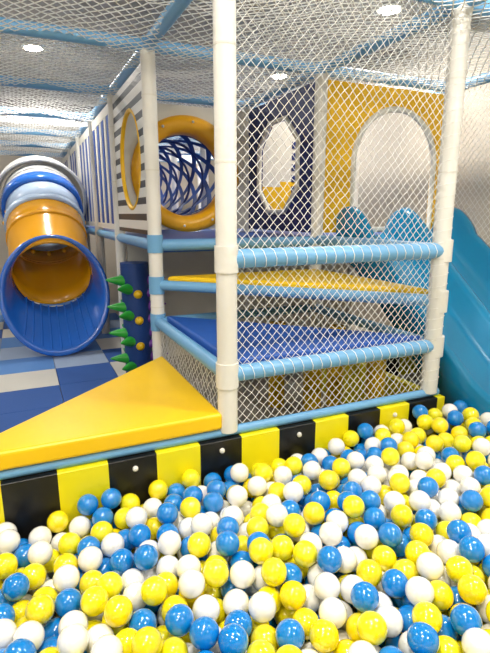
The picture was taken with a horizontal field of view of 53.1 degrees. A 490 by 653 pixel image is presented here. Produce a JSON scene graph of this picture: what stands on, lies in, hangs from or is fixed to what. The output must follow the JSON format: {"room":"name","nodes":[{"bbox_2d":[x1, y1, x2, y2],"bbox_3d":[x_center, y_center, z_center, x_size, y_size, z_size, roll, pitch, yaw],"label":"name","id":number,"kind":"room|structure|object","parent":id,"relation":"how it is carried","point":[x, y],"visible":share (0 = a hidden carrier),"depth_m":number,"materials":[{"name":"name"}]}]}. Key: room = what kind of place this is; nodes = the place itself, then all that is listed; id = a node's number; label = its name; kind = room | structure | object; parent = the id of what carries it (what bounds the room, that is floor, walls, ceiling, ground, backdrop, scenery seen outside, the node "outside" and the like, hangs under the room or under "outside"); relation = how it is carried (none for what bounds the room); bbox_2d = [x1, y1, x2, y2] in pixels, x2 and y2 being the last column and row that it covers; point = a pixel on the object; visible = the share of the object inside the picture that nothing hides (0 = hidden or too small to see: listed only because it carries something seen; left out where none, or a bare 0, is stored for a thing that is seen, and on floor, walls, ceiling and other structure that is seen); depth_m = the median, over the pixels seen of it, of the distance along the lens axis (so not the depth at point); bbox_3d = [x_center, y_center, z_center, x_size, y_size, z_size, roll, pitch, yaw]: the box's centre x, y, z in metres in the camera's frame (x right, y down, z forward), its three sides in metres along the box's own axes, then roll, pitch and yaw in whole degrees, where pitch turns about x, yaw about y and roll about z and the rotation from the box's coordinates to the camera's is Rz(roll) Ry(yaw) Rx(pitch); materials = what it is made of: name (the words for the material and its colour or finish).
{"room":"indoor playground","nodes":[
{"label":"indoor playground","id":0,"kind":"room"},
{"bbox_2d":[0,123,197,278],"bbox_3d":[-4.127,-2.168,8.905,7.220,3.050,0.100,-6,14,-24],"label":"wall","id":1,"kind":"structure","parent":0,"point":[110,249],"depth_m":9.56,"materials":[{"name":"white paint"}]},
{"bbox_2d":[0,282,475,638],"bbox_3d":[-1.514,0.562,3.592,7.220,0.100,12.600,-6,14,-24],"label":"floor","id":2,"kind":"structure","parent":0,"point":[114,299],"depth_m":3.71,"materials":[{"name":"plastic"}]},
{"bbox_2d":[0,299,125,432],"bbox_3d":[-3.493,0.171,5.034,4.496,0.020,5.846,-6,14,-24],"label":"mats","id":3,"kind":"object","parent":2,"relation":"on","point":[29,384],"visible":0.32,"depth_m":4.04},
{"bbox_2d":[0,155,109,355],"bbox_3d":[-2.220,-0.929,5.466,0.970,1.970,2.682,-6,14,-24],"label":"slide","id":4,"kind":"object","parent":3,"relation":"on","point":[43,203],"visible":0.99,"depth_m":4.81,"materials":[{"name":"blue plastic"}]},
{"bbox_2d":[106,261,167,372],"bbox_3d":[-0.893,-0.039,3.912,0.434,0.930,0.350,4,14,18],"label":"pillar","id":5,"kind":"structure","parent":3,"relation":"on","point":[133,279],"depth_m":3.86,"materials":[{"name":"blue plastic"}]},
{"bbox_2d":[0,356,221,470],"bbox_3d":[-0.796,0.549,2.408,1.084,0.455,1.000,-6,14,-24],"label":"step pad","id":6,"kind":"object","parent":2,"relation":"on","point":[150,402],"visible":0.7,"depth_m":2.08,"materials":[{"name":"yellow plastic"}]},
{"bbox_2d":[0,356,444,539],"bbox_3d":[0.477,0.675,2.126,4.070,0.335,3.030,-6,14,-24],"label":"ball pit border","id":7,"kind":"structure","parent":2,"relation":"on","point":[27,502],"depth_m":2.09,"materials":[{"name":"yellow plastic"}]},
{"bbox_2d":[0,400,489,652],"bbox_3d":[0.717,0.788,1.605,3.941,0.347,1.731,-6,14,-24],"label":"balls","id":8,"kind":"object","parent":2,"relation":"on","point":[394,528],"visible":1,"depth_m":1.59},
{"bbox_2d":[60,0,471,433],"bbox_3d":[-2.085,-0.952,4.942,6.031,2.250,7.205,-6,14,-24],"label":"posts","id":9,"kind":"object","parent":2,"relation":"on","point":[224,11],"visible":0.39,"depth_m":2.41,"materials":[{"name":"white plastic"}]},
{"bbox_2d":[63,104,113,228],"bbox_3d":[-2.028,-1.789,6.111,0.030,1.020,4.645,-6,14,-24],"label":"panel","id":10,"kind":"object","parent":9,"relation":"attached to","point":[100,129],"visible":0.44,"depth_m":4.78,"materials":[{"name":"plastic"}]},
{"bbox_2d":[112,64,147,234],"bbox_3d":[-0.811,-1.188,3.483,0.032,1.020,1.100,-6,14,-24],"label":"window panel","id":11,"kind":"object","parent":9,"relation":"attached to","point":[128,99],"visible":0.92,"depth_m":3.47,"materials":[{"name":"white plastic"}]},
{"bbox_2d":[124,103,244,229],"bbox_3d":[-0.511,-1.361,4.241,1.188,1.020,0.030,-6,14,-24],"label":"panel","id":12,"kind":"object","parent":9,"relation":"attached to","point":[163,110],"visible":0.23,"depth_m":4.13,"materials":[{"name":"white plastic"}]},
{"bbox_2d":[160,330,217,409],"bbox_3d":[-0.320,0.205,2.687,0.014,0.203,1.128,-6,14,-24],"label":"net","id":13,"kind":"object","parent":9,"relation":"attached to","point":[162,337],"visible":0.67,"depth_m":2.64,"materials":[{"name":"white fabric"}]},
{"bbox_2d":[89,226,382,252],"bbox_3d":[-0.700,-1.219,6.207,2.353,0.085,5.900,-6,14,-24],"label":"deck","id":14,"kind":"object","parent":9,"relation":"attached to","point":[205,233],"visible":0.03,"depth_m":3.86,"materials":[{"name":"blue plastic"}]},
{"bbox_2d":[131,115,238,231],"bbox_3d":[-0.969,-1.539,5.240,0.960,0.960,2.399,-6,14,-24],"label":"tunnel","id":15,"kind":"object","parent":14,"relation":"on","point":[184,126],"visible":0.51,"depth_m":4.37,"materials":[{"name":"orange plastic"}]},
{"bbox_2d":[126,121,348,356],"bbox_3d":[0.054,-0.837,4.618,2.323,2.130,0.048,-6,14,-24],"label":"boards","id":16,"kind":"object","parent":9,"relation":"attached to","point":[199,262],"visible":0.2,"depth_m":4.54,"materials":[{"name":"grey plastic"}]},
{"bbox_2d":[0,0,489,479],"bbox_3d":[-1.932,-0.945,4.040,6.494,1.972,8.952,-6,14,-24],"label":"rails","id":17,"kind":"object","parent":9,"relation":"attached to","point":[227,259],"visible":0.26,"depth_m":2.58,"materials":[{"name":"blue plastic"}]},
{"bbox_2d":[0,0,489,163],"bbox_3d":[-1.943,-1.820,3.799,6.444,0.062,8.854,-6,14,-24],"label":"ceiling","id":18,"kind":"structure","parent":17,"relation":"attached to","point":[71,100],"depth_m":2.97,"materials":[{"name":"paint"}]},
{"bbox_2d":[167,316,420,363],"bbox_3d":[0.223,0.022,2.883,1.100,0.070,1.080,-6,14,-24],"label":"step platform","id":19,"kind":"object","parent":17,"relation":"attached to","point":[203,332],"visible":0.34,"depth_m":2.55,"materials":[{"name":"plastic"}]},
{"bbox_2d":[168,269,427,293],"bbox_3d":[0.242,-0.225,2.875,1.120,0.075,1.100,-6,14,-24],"label":"step platform","id":20,"kind":"object","parent":17,"relation":"attached to","point":[208,278],"visible":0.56,"depth_m":2.96,"materials":[{"name":"plastic"}]},
{"bbox_2d":[454,83,489,242],"bbox_3d":[2.214,-0.585,2.664,0.011,1.953,2.953,-6,14,-24],"label":"net","id":21,"kind":"object","parent":17,"relation":"attached to","point":[488,83],"visible":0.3,"depth_m":3.64,"materials":[{"name":"white fabric"}]},
{"bbox_2d":[249,82,314,232],"bbox_3d":[0.262,-1.295,3.950,0.055,1.020,1.110,-6,14,-24],"label":"window panel","id":22,"kind":"object","parent":9,"relation":"attached to","point":[265,111],"visible":0.7,"depth_m":3.78,"materials":[{"name":"blue plastic"}]},
{"bbox_2d":[236,0,472,422],"bbox_3d":[0.496,-0.526,2.229,1.197,1.873,0.099,-6,14,-24],"label":"net","id":23,"kind":"object","parent":9,"relation":"attached to","point":[239,0],"visible":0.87,"depth_m":2.19,"materials":[{"name":"white fabric"}]},
{"bbox_2d":[323,79,444,232],"bbox_3d":[1.065,-1.227,3.657,1.130,1.020,0.054,-6,14,-24],"label":"doorway panel","id":24,"kind":"object","parent":9,"relation":"attached to","point":[351,119],"visible":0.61,"depth_m":3.51,"materials":[{"name":"yellow plastic"}]},
{"bbox_2d":[268,321,386,411],"bbox_3d":[0.485,0.310,3.082,0.410,0.580,0.758,-6,14,-24],"label":"rollers","id":25,"kind":"object","parent":2,"relation":"on","point":[378,368],"visible":0.38,"depth_m":2.90,"materials":[{"name":"yellow plastic"}]},
{"bbox_2d":[336,206,489,415],"bbox_3d":[1.465,-0.094,3.175,1.025,1.351,1.617,-6,14,-24],"label":"slide","id":26,"kind":"object","parent":2,"relation":"on","point":[464,370],"visible":0.63,"depth_m":3.16,"materials":[{"name":"teal plastic"}]},
{"bbox_2d":[0,0,488,127],"bbox_3d":[-1.514,-2.313,2.934,7.220,0.100,12.600,-6,14,-24],"label":"ceiling","id":27,"kind":"structure","parent":0,"point":[121,2],"depth_m":4.38,"materials":[{"name":"paint"}]},
{"bbox_2d":[21,43,43,50],"bbox_3d":[-2.017,-2.647,4.650,0.200,0.016,0.200,-6,14,-24],"label":"recessed light","id":28,"kind":"object","parent":27,"relation":"in","point":[32,45],"depth_m":4.62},
{"bbox_2d":[271,73,286,78],"bbox_3d":[0.394,-2.865,5.604,0.200,0.016,0.200,-6,14,-24],"label":"recessed light","id":29,"kind":"object","parent":27,"relation":"in","point":[283,74],"depth_m":5.56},
{"bbox_2d":[376,3,402,14],"bbox_3d":[1.116,-2.448,3.783,0.200,0.016,0.200,-6,14,-24],"label":"recessed light","id":30,"kind":"object","parent":27,"relation":"in","point":[378,11],"depth_m":3.75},
{"bbox_2d":[208,19,489,326],"bbox_3d":[1.822,-1.212,4.731,0.100,3.050,12.800,-6,14,-24],"label":"wall","id":31,"kind":"structure","parent":0,"point":[211,177],"depth_m":4.85,"materials":[{"name":"white paint"}]}
]}

